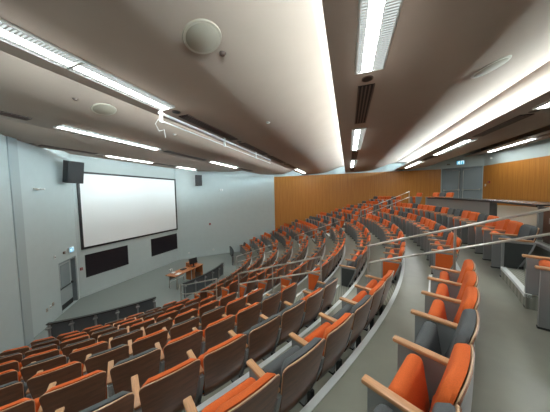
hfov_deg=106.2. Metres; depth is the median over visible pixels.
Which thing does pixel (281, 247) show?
floor
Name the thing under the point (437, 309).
seat cushion
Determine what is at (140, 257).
wall
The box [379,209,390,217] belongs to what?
seat
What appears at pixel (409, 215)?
seat
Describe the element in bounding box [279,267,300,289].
seat
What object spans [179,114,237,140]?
ceiling vent
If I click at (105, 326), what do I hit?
seat
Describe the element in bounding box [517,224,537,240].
cushion
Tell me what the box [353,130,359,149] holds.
diffuser
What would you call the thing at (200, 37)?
grille
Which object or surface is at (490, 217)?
cushion
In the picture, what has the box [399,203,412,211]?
seat
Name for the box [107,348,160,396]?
seat
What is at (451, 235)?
cushion
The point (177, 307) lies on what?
seat
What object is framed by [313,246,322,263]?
seat
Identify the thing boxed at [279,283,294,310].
cushion
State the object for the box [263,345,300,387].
seat cushion
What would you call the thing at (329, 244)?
floor
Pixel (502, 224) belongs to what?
cushion
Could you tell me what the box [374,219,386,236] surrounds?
seat
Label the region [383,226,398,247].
seat
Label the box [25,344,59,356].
seat
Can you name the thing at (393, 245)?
seat
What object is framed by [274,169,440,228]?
panelling
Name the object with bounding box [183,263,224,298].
panel
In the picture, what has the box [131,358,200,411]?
seat
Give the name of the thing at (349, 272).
seat
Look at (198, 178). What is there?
loudspeaker
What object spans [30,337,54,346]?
seat
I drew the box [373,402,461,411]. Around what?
seat
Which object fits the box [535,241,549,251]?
trim
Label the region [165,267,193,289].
table
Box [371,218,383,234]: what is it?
seat
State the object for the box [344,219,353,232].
seat
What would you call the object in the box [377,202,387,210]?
seat
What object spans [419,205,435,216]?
seat
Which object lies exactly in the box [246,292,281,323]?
seat
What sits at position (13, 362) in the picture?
cushion
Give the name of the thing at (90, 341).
cushion
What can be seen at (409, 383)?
seat cushion
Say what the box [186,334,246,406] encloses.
seat
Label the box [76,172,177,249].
projection screen
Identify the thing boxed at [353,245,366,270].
seat
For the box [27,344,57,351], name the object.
cushion
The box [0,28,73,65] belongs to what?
diffuser
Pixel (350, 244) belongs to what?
floor
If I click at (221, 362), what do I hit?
cushion
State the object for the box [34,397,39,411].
seat cushion
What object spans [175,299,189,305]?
seat
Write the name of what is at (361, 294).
seat cushion
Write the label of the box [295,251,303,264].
seat
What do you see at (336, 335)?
cushion
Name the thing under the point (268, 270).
seat
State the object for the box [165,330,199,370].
cushion
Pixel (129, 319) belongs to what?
seat
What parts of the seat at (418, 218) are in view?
panel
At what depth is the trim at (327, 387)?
2.25 m
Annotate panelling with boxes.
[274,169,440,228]
[482,155,549,206]
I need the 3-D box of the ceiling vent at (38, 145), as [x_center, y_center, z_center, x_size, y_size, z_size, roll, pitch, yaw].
[-8.360,-2.291,8.454,0.262,0.024,1.800,0,3,20]
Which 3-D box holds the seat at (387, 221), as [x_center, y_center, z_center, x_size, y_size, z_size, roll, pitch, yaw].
[4.833,1.094,9.183,0.474,0.876,0.556,0,3,16]
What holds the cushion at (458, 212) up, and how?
on the seat at (458, 212)
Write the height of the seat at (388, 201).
0.876 m
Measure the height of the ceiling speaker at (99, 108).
0.139 m
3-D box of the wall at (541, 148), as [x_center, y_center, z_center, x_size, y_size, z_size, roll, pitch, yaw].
[14.184,-0.019,12.284,0.200,8.500,3.932,-1,3,8]
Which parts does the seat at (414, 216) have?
panel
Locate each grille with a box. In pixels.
[186,23,218,51]
[474,58,508,76]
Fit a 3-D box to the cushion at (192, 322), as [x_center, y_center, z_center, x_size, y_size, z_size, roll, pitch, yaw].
[-1.660,2.326,3.781,0.498,0.512,0.186,-4,4,-41]
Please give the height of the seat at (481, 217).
0.876 m
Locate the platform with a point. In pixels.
(502, 210)
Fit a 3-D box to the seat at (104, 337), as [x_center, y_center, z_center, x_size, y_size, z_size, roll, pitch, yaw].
[-3.687,3.191,4.706,0.547,0.876,0.474,-3,4,-36]
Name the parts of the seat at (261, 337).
armrest, panel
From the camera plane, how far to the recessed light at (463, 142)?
8.19 m
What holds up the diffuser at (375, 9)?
attached to the recessed light at (377, 19)
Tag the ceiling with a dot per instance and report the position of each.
(289, 65)
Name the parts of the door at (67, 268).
glass, kick plate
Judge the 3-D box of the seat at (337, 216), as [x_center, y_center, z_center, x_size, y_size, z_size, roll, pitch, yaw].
[4.459,1.099,15.314,0.474,0.876,0.547,-2,3,-7]
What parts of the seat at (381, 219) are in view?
panel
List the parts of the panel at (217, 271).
cap rail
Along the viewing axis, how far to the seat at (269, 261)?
10.50 m
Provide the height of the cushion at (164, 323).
0.512 m
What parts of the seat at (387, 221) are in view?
panel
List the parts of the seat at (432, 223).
panel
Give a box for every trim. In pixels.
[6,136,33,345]
[107,246,325,386]
[196,224,369,411]
[263,247,307,295]
[300,220,404,411]
[316,245,345,288]
[456,262,474,411]
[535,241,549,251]
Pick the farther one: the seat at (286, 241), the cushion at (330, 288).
the seat at (286, 241)
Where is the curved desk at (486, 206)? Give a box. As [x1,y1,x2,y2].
[427,197,549,239]
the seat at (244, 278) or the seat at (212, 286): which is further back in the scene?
the seat at (212, 286)
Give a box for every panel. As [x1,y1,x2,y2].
[45,297,156,338]
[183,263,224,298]
[229,246,234,264]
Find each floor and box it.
[27,251,250,347]
[107,230,343,397]
[133,225,366,411]
[200,223,401,411]
[217,241,271,299]
[236,240,290,296]
[246,233,306,296]
[250,246,263,266]
[264,234,323,297]
[311,217,432,411]
[372,213,549,411]
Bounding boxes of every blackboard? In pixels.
[85,245,128,276]
[151,233,176,255]
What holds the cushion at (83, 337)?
on the seat at (63, 344)
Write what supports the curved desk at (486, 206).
on the platform
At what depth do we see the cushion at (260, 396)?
1.33 m
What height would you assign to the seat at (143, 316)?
0.876 m
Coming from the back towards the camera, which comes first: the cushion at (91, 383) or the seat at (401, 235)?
the seat at (401, 235)
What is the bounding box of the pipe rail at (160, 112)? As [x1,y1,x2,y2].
[155,109,270,163]
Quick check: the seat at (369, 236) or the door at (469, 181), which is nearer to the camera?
the seat at (369, 236)
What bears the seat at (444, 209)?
on the floor at (512, 365)
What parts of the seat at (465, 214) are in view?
panel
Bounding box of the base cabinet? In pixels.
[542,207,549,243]
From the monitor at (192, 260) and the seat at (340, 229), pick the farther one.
the monitor at (192, 260)
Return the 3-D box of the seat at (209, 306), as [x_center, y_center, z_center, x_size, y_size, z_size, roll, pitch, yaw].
[-1.732,2.779,5.145,0.547,0.876,0.474,-4,4,-45]
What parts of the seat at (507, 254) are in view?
panel, armrest, armrest, panel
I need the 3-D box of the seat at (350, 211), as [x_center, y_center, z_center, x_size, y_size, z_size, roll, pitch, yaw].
[5.380,0.759,15.231,0.474,0.876,0.547,-1,3,-6]
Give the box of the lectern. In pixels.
[186,262,202,279]
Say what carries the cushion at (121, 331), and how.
on the seat at (104, 337)
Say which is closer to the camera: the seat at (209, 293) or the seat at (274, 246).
the seat at (209, 293)
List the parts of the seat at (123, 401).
armrest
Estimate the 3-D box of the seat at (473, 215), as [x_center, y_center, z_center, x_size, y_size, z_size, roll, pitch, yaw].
[5.561,0.608,5.995,0.474,0.876,0.554,0,3,26]
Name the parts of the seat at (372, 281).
armrest, panel, armrest, panel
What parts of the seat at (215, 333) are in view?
panel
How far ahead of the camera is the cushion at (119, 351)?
3.07 m
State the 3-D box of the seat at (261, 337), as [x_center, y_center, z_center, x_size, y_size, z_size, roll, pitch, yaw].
[-0.255,1.868,2.732,0.547,0.876,0.474,-4,4,-42]
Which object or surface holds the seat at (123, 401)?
on the floor at (350, 244)
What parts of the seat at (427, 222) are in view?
panel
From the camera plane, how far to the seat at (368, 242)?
6.89 m
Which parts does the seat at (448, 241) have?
panel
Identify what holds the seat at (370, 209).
on the floor at (378, 359)
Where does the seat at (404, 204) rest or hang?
on the floor at (512, 365)
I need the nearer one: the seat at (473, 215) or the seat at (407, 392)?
the seat at (407, 392)
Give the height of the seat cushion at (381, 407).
0.397 m
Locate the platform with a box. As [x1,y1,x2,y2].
[497,205,549,266]
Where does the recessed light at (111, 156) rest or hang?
in the ceiling
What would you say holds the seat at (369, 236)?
on the floor at (350, 244)
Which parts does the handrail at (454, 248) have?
post, post, rail, rail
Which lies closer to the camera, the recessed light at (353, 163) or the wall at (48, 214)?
the wall at (48, 214)
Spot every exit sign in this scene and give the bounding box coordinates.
[68,246,73,252]
[456,160,464,164]
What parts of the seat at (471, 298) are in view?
armrest, panel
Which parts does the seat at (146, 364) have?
armrest, panel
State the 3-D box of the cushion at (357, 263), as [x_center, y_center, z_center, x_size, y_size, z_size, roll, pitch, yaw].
[2.070,1.507,5.196,0.186,0.512,0.498,1,4,35]
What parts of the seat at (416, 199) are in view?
panel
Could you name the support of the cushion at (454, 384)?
on the seat at (407, 392)
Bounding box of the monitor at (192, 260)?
[189,257,196,266]
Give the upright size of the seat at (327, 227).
0.876 m
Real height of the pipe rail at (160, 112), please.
0.552 m
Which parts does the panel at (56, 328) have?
cap rail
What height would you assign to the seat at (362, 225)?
0.876 m
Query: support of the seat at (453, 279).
on the floor at (378, 359)
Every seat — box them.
[0,346,31,356]
[0,352,24,362]
[0,360,21,371]
[0,369,21,385]
[0,381,27,406]
[0,397,39,411]
[20,354,68,382]
[21,349,61,368]
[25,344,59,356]
[26,361,83,398]
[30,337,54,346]
[31,339,60,348]
[38,370,106,411]
[55,391,133,411]
[57,331,79,340]
[59,335,89,350]
[61,332,88,341]
[62,338,96,356]
[68,341,107,364]
[81,325,102,333]
[83,344,128,377]
[89,325,111,337]
[91,326,116,341]
[97,328,126,345]
[105,318,123,326]
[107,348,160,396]
[108,329,142,357]
[113,318,134,326]
[117,319,141,329]
[124,313,143,319]
[126,319,154,332]
[128,329,167,356]
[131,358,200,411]
[134,311,154,319]
[140,311,163,320]
[140,318,172,335]
[142,307,160,312]
[151,310,178,322]
[155,330,202,373]
[157,305,173,312]
[162,317,199,342]
[163,301,176,306]
[164,304,183,313]
[169,309,197,325]
[173,302,198,313]
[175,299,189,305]
[183,373,280,411]
[184,297,200,306]
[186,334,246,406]
[190,300,218,317]
[191,306,224,329]
[192,315,235,354]
[194,287,209,301]
[198,295,215,309]
[206,283,223,297]
[210,282,218,289]
[210,292,236,306]
[215,296,246,315]
[221,280,237,296]
[222,302,260,333]
[224,278,233,287]
[228,315,280,382]
[233,274,241,281]
[235,288,263,306]
[237,276,256,297]
[239,275,248,282]
[246,252,251,264]
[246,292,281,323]
[246,337,325,411]
[248,271,255,277]
[255,271,265,288]
[257,272,276,293]
[258,248,264,255]
[260,300,305,359]
[263,259,270,266]
[264,268,271,277]
[266,283,296,312]
[270,262,278,271]
[272,241,277,249]
[274,258,282,268]
[275,266,284,284]
[278,255,286,267]
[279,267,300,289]
[282,264,290,275]
[284,236,290,248]
[284,288,323,342]
[287,258,296,269]
[289,313,353,406]
[291,254,300,268]
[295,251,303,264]
[296,262,307,283]
[297,231,304,243]
[302,278,337,327]
[303,257,312,277]
[306,261,328,290]
[307,253,317,270]
[310,226,317,237]
[311,249,320,267]
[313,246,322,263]
[318,295,372,374]
[321,220,328,230]
[322,256,334,280]
[324,221,331,232]
[326,251,338,274]
[329,247,341,269]
[330,225,338,238]
[331,215,338,225]
[331,226,340,239]
[332,244,343,263]
[333,215,341,226]
[333,228,341,242]
[334,241,344,260]
[335,231,344,243]
[336,216,344,227]
[339,255,362,286]
[339,281,385,349]
[344,210,351,221]
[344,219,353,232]
[347,211,355,221]
[347,220,356,234]
[349,211,358,221]
[350,222,359,236]
[350,249,366,276]
[351,223,361,238]
[353,224,363,240]
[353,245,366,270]
[354,270,393,330]
[355,226,365,243]
[356,241,369,265]
[357,228,367,245]
[357,230,368,236]
[357,232,369,239]
[357,235,370,242]
[357,238,370,245]
[360,206,368,216]
[360,214,370,223]
[361,343,474,411]
[363,206,373,216]
[363,215,373,226]
[366,215,376,229]
[369,217,380,232]
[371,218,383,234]
[373,201,382,213]
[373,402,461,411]
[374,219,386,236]
[375,208,385,216]
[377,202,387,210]
[377,220,389,238]
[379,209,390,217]
[379,222,392,241]
[380,247,405,282]
[381,224,395,244]
[383,209,394,219]
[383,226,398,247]
[385,228,400,251]
[385,242,405,253]
[386,196,395,208]
[386,231,402,239]
[386,234,404,243]
[386,240,405,247]
[387,210,398,221]
[390,211,402,223]
[391,196,400,206]
[392,309,479,399]
[394,212,407,225]
[395,203,407,210]
[398,213,412,230]
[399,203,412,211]
[402,214,417,233]
[405,204,418,212]
[405,216,421,236]
[409,204,423,213]
[409,217,426,239]
[410,193,422,203]
[410,286,480,356]
[413,219,432,242]
[414,205,429,215]
[416,221,436,245]
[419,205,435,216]
[420,223,442,249]
[421,271,478,321]
[423,226,446,252]
[424,206,441,218]
[425,193,439,204]
[426,231,451,259]
[427,259,475,298]
[428,232,457,266]
[430,207,448,221]
[430,237,461,273]
[435,208,455,224]
[439,192,446,196]
[441,209,463,227]
[446,192,453,197]
[447,210,470,232]
[453,212,480,238]
[460,213,489,243]
[466,215,499,248]
[474,219,511,253]
[481,221,523,260]
[490,224,539,276]
[522,254,549,331]
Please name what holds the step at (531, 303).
on the floor at (512, 365)
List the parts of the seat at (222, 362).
armrest, panel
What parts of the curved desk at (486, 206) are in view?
panel, leg, leg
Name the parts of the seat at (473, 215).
panel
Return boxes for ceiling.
[0,0,549,174]
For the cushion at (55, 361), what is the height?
0.512 m
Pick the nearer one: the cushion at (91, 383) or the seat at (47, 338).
the cushion at (91, 383)
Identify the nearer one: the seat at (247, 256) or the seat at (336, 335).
the seat at (336, 335)
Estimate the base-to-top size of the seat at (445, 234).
0.876 m
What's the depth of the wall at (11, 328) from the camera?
6.34 m
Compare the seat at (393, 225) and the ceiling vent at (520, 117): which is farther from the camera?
the seat at (393, 225)
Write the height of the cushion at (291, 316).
0.512 m
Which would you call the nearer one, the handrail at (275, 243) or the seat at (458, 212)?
the seat at (458, 212)
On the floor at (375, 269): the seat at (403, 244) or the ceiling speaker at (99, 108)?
the seat at (403, 244)
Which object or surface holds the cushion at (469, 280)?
on the seat at (471, 278)
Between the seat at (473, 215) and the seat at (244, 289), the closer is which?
the seat at (473, 215)
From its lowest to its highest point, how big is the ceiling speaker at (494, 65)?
0.156 m
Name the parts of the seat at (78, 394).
armrest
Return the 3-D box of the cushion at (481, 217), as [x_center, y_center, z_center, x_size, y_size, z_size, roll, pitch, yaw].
[5.415,0.460,5.421,0.186,0.512,0.498,0,3,28]
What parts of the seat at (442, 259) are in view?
armrest, panel, panel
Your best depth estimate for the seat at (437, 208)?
8.64 m
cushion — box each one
[0,352,22,357]
[0,360,18,364]
[0,369,18,376]
[0,381,23,388]
[3,346,29,351]
[23,382,27,397]
[24,349,59,358]
[25,354,66,366]
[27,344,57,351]
[31,361,77,377]
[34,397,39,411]
[35,339,59,344]
[44,370,101,393]
[61,335,86,342]
[65,338,93,346]
[73,341,105,351]
[79,391,130,411]
[89,344,125,357]
[101,328,125,335]
[113,329,140,338]
[113,348,157,366]
[132,319,151,325]
[134,329,163,341]
[142,358,196,386]
[148,318,169,326]
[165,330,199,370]
[171,317,196,327]
[174,309,194,321]
[197,352,205,393]
[201,377,255,411]
[203,306,222,314]
[203,334,243,389]
[204,315,232,352]
[215,373,275,411]
[236,302,258,325]
[242,329,249,366]
[247,315,277,360]
[260,292,278,321]
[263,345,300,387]
[278,300,303,341]
[278,337,321,411]
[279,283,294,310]
[304,288,321,311]
[304,322,330,341]
[322,278,336,298]
[322,313,350,355]
[332,304,351,319]
[350,295,370,313]
[352,290,366,301]
[354,255,361,268]
[365,279,377,288]
[369,281,383,295]
[373,404,392,411]
[381,270,392,281]
[388,353,429,411]
[397,247,404,261]
[414,321,441,354]
[415,216,421,221]
[420,217,426,223]
[423,205,429,209]
[424,219,431,226]
[428,205,435,210]
[428,299,446,319]
[429,221,436,228]
[429,343,470,411]
[432,402,454,411]
[433,223,441,230]
[434,206,441,211]
[435,283,448,296]
[437,226,445,235]
[439,271,449,280]
[441,207,448,212]
[441,231,450,239]
[445,232,453,244]
[445,309,475,358]
[447,208,455,214]
[450,237,460,251]
[453,286,477,323]
[454,209,462,215]
[456,271,475,299]
[457,259,473,282]
[461,210,470,217]
[468,212,479,220]
[477,213,488,221]
[485,215,498,225]
[495,219,509,229]
[505,221,522,234]
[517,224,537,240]
[539,260,549,266]
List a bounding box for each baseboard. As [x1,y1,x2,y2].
[80,258,178,297]
[179,250,239,259]
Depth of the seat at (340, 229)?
11.71 m
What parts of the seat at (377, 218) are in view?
panel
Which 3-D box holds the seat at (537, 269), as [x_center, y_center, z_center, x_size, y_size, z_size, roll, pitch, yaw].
[3.130,0.858,2.259,0.474,0.876,0.585,1,4,40]
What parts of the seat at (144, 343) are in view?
armrest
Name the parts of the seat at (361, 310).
armrest, panel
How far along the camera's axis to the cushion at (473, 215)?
5.84 m
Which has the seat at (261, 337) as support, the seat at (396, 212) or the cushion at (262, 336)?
the cushion at (262, 336)
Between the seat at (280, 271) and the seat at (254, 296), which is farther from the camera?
the seat at (280, 271)
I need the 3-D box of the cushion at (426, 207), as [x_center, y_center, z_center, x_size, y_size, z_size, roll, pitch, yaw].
[6.940,0.209,9.523,0.186,0.512,0.498,0,3,13]
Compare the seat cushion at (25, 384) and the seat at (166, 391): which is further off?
the seat cushion at (25, 384)
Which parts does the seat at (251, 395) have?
armrest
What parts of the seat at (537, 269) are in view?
armrest, panel, armrest, panel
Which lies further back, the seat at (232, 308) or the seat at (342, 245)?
the seat at (342, 245)
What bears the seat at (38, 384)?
on the floor at (311, 245)
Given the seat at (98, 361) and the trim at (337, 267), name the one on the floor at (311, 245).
the seat at (98, 361)
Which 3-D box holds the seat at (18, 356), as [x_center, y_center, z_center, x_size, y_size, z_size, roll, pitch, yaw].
[-5.789,3.596,4.543,0.547,0.876,0.474,-3,3,-25]
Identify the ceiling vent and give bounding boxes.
[0,111,31,120]
[38,145,97,154]
[163,151,205,160]
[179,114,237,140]
[239,143,268,154]
[268,156,285,162]
[351,152,357,159]
[355,83,374,123]
[420,156,434,160]
[473,113,533,136]
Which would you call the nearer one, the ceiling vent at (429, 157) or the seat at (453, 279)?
the seat at (453, 279)
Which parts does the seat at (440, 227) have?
panel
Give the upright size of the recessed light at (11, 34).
0.036 m
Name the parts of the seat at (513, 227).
armrest, panel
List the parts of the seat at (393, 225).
panel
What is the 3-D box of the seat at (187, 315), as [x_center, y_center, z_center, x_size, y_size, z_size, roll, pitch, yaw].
[-2.121,2.807,4.779,0.547,0.876,0.474,-4,4,-42]
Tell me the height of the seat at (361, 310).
0.876 m
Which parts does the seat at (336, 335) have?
armrest, panel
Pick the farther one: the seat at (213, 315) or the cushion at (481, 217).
the cushion at (481, 217)
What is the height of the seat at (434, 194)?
0.876 m
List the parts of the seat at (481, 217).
panel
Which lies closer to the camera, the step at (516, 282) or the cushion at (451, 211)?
the step at (516, 282)
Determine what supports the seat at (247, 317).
on the floor at (329, 244)
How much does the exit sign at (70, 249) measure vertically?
0.240 m
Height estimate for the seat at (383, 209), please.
0.876 m
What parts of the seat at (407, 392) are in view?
panel, armrest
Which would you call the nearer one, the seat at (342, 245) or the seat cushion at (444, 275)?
the seat cushion at (444, 275)
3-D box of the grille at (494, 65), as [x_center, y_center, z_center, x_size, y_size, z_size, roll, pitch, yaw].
[3.410,-2.174,3.262,0.395,0.008,0.395,-19,-3,20]
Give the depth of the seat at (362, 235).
8.80 m
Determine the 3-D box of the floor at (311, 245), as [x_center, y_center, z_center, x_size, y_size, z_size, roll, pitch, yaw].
[-0.435,2.848,9.807,5.273,0.491,19.014,0,3,20]
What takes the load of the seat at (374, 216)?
on the floor at (375, 269)
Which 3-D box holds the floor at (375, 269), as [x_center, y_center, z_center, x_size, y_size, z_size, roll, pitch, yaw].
[2.270,1.863,8.452,4.715,0.475,19.968,0,3,23]
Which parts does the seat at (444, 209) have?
panel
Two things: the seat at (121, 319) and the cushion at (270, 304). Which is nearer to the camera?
the cushion at (270, 304)
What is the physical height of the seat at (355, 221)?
0.876 m
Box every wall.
[0,134,23,352]
[17,140,79,336]
[70,154,178,294]
[174,168,274,257]
[274,162,440,176]
[440,148,483,194]
[484,138,549,165]
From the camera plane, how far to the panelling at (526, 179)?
11.78 m
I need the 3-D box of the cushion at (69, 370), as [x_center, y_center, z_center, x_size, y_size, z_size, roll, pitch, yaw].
[-2.947,2.405,2.808,0.498,0.512,0.186,-3,4,-33]
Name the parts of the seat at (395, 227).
panel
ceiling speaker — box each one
[91,103,116,114]
[182,18,221,53]
[470,55,511,78]
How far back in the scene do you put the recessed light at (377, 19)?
2.28 m
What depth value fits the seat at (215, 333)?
3.15 m
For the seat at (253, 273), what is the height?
0.876 m
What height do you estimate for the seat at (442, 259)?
0.876 m
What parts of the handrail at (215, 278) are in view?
rail, rail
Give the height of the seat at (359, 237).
0.876 m
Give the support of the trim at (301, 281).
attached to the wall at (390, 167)
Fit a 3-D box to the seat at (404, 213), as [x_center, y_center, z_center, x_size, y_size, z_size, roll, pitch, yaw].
[5.904,0.727,9.648,0.474,0.876,0.555,0,3,14]
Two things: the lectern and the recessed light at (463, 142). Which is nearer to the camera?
the recessed light at (463, 142)
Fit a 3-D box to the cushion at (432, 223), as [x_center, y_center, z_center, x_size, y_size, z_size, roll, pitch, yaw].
[4.916,0.734,6.477,0.186,0.512,0.498,0,3,25]
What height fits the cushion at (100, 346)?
0.512 m
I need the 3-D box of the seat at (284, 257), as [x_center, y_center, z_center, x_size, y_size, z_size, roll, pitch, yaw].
[0.303,2.825,10.021,0.474,0.876,0.562,0,3,20]
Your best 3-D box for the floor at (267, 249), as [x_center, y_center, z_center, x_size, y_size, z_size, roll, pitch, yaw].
[-2.571,3.879,11.003,4.611,0.508,16.037,0,3,20]
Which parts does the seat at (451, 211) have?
panel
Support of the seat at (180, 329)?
on the floor at (311, 245)
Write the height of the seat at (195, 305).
0.876 m
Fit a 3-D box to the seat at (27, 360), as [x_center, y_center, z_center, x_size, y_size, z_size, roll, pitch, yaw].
[-4.585,3.240,4.127,0.547,0.876,0.474,-3,4,-30]
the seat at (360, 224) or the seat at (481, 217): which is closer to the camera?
the seat at (481, 217)
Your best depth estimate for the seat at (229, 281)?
8.92 m
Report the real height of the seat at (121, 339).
0.876 m
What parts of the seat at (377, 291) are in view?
armrest, panel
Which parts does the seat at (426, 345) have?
armrest, panel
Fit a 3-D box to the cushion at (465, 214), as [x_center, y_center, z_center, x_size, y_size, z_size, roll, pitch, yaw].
[5.891,0.397,6.409,0.186,0.512,0.498,0,3,24]
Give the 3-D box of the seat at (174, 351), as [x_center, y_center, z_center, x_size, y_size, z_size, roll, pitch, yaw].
[-1.375,2.208,2.984,0.547,0.876,0.474,-4,4,-39]
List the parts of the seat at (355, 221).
panel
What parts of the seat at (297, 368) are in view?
armrest, panel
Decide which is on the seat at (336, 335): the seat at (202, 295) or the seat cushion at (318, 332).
the seat cushion at (318, 332)
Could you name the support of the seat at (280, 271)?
on the floor at (296, 248)
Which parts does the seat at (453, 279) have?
armrest, panel, armrest, panel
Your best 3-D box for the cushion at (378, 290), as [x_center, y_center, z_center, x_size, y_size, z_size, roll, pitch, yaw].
[1.359,1.321,2.846,0.186,0.512,0.498,2,4,43]
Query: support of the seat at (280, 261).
on the floor at (281, 247)
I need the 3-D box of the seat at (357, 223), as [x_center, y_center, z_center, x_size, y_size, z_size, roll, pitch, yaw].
[4.392,1.310,11.392,0.474,0.876,0.556,-1,3,9]
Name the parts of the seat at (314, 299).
panel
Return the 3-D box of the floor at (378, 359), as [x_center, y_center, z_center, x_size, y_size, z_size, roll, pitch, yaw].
[3.263,1.537,8.130,4.465,0.470,20.018,0,3,22]
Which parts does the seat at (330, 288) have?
panel, panel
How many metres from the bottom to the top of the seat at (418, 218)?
0.876 m
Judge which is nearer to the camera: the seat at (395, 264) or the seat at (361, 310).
the seat at (361, 310)
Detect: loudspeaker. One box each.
[62,160,83,183]
[195,175,201,185]
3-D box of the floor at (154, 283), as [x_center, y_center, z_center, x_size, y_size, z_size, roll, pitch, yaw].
[1.753,4.482,9.182,21.980,0.250,20.450,0,3,20]
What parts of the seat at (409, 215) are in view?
panel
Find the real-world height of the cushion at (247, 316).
0.512 m
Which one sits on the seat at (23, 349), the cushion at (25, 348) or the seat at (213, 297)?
the cushion at (25, 348)
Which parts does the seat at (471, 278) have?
armrest, panel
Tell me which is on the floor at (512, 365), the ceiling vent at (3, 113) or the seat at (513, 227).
the seat at (513, 227)
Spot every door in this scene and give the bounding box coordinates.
[58,256,77,310]
[442,166,482,198]
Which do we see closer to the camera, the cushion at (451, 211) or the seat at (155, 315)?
the seat at (155, 315)
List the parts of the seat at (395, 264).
panel, panel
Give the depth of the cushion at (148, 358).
2.51 m
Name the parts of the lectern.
panel, panel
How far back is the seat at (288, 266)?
7.72 m
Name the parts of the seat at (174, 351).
armrest, panel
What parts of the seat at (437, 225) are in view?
panel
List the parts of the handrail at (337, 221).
rail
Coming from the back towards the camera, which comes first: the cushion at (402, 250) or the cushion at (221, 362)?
the cushion at (402, 250)
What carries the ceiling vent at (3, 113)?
in the ceiling
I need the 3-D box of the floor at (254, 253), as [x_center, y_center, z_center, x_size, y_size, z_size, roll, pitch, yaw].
[-3.327,4.166,11.268,4.384,0.362,14.750,0,3,20]
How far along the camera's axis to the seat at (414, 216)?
8.85 m
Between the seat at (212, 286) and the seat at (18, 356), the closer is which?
the seat at (18, 356)
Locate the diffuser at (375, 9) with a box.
[362,0,384,71]
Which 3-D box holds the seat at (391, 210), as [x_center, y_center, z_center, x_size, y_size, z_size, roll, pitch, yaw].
[6.213,0.634,11.257,0.474,0.876,0.555,-1,3,8]
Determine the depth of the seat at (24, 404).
1.96 m
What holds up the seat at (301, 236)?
on the floor at (296, 248)
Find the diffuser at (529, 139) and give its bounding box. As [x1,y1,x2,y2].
[490,139,532,151]
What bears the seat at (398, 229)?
on the floor at (375, 269)
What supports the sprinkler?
attached to the ceiling
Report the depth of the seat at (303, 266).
6.71 m
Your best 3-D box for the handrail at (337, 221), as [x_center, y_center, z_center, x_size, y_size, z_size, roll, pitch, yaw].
[2.716,1.820,13.305,3.010,1.733,0.100,-1,3,2]
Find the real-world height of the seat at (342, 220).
0.876 m
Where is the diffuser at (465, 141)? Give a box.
[435,140,469,154]
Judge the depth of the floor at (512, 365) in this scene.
1.89 m
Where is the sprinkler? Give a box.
[219,51,225,56]
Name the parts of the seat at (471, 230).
panel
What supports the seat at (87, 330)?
on the floor at (154, 283)
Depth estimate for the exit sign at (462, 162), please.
14.86 m
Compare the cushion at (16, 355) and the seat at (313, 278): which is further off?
the seat at (313, 278)
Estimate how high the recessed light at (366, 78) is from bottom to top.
0.017 m
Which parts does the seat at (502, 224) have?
armrest, panel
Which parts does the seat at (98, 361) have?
armrest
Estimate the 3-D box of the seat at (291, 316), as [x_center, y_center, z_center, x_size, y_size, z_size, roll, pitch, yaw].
[0.132,1.841,3.096,0.547,0.876,0.474,-4,4,-44]
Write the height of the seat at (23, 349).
0.876 m
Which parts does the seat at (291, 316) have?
armrest, panel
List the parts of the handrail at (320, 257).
post, rail, rail, post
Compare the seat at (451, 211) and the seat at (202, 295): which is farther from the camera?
the seat at (202, 295)
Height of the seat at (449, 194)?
0.876 m
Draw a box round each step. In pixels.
[294,289,312,302]
[330,285,349,306]
[378,283,396,311]
[500,267,531,297]
[501,268,537,310]
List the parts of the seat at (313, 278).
panel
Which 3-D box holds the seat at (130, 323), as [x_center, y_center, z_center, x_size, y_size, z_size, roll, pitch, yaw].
[-3.961,3.499,5.654,0.547,0.876,0.474,-4,4,-37]
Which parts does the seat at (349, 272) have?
panel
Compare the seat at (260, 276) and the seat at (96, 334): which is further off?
the seat at (260, 276)
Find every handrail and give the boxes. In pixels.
[180,278,216,300]
[236,243,276,269]
[238,256,321,297]
[294,221,339,247]
[360,191,409,216]
[367,207,549,274]
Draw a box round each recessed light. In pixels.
[0,18,82,68]
[53,124,160,149]
[67,60,174,110]
[104,155,153,162]
[177,166,196,169]
[209,161,238,167]
[350,160,356,167]
[351,128,366,150]
[355,0,402,74]
[362,75,372,81]
[404,161,424,167]
[432,138,477,154]
[487,137,541,151]
[532,100,549,109]
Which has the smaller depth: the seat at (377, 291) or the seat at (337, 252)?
the seat at (377, 291)
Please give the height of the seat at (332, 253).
0.876 m
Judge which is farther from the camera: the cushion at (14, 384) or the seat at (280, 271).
the seat at (280, 271)
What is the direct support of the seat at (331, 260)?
on the floor at (329, 244)
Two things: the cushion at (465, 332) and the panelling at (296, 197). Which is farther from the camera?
the panelling at (296, 197)
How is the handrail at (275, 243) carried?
on the floor at (154, 283)
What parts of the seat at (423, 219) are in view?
panel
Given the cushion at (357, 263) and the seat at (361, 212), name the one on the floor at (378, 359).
the seat at (361, 212)
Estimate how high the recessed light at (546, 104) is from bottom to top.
0.036 m
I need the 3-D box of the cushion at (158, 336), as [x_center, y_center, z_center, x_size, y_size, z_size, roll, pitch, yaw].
[-2.075,2.353,3.439,0.498,0.512,0.186,-4,4,-38]
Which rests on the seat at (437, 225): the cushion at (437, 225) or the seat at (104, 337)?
the cushion at (437, 225)
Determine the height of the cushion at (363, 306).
0.512 m
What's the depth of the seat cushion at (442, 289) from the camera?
2.44 m
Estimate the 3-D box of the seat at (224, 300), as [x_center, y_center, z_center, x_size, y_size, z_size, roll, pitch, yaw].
[-1.347,2.750,5.542,0.474,0.876,0.585,2,4,43]
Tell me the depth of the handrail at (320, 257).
5.63 m
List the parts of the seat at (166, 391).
armrest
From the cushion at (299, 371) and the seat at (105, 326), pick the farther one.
the seat at (105, 326)
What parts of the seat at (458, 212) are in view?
panel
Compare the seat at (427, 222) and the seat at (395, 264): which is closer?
the seat at (395, 264)
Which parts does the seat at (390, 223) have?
panel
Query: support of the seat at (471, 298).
on the floor at (378, 359)
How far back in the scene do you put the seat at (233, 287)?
7.85 m
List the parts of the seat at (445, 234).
panel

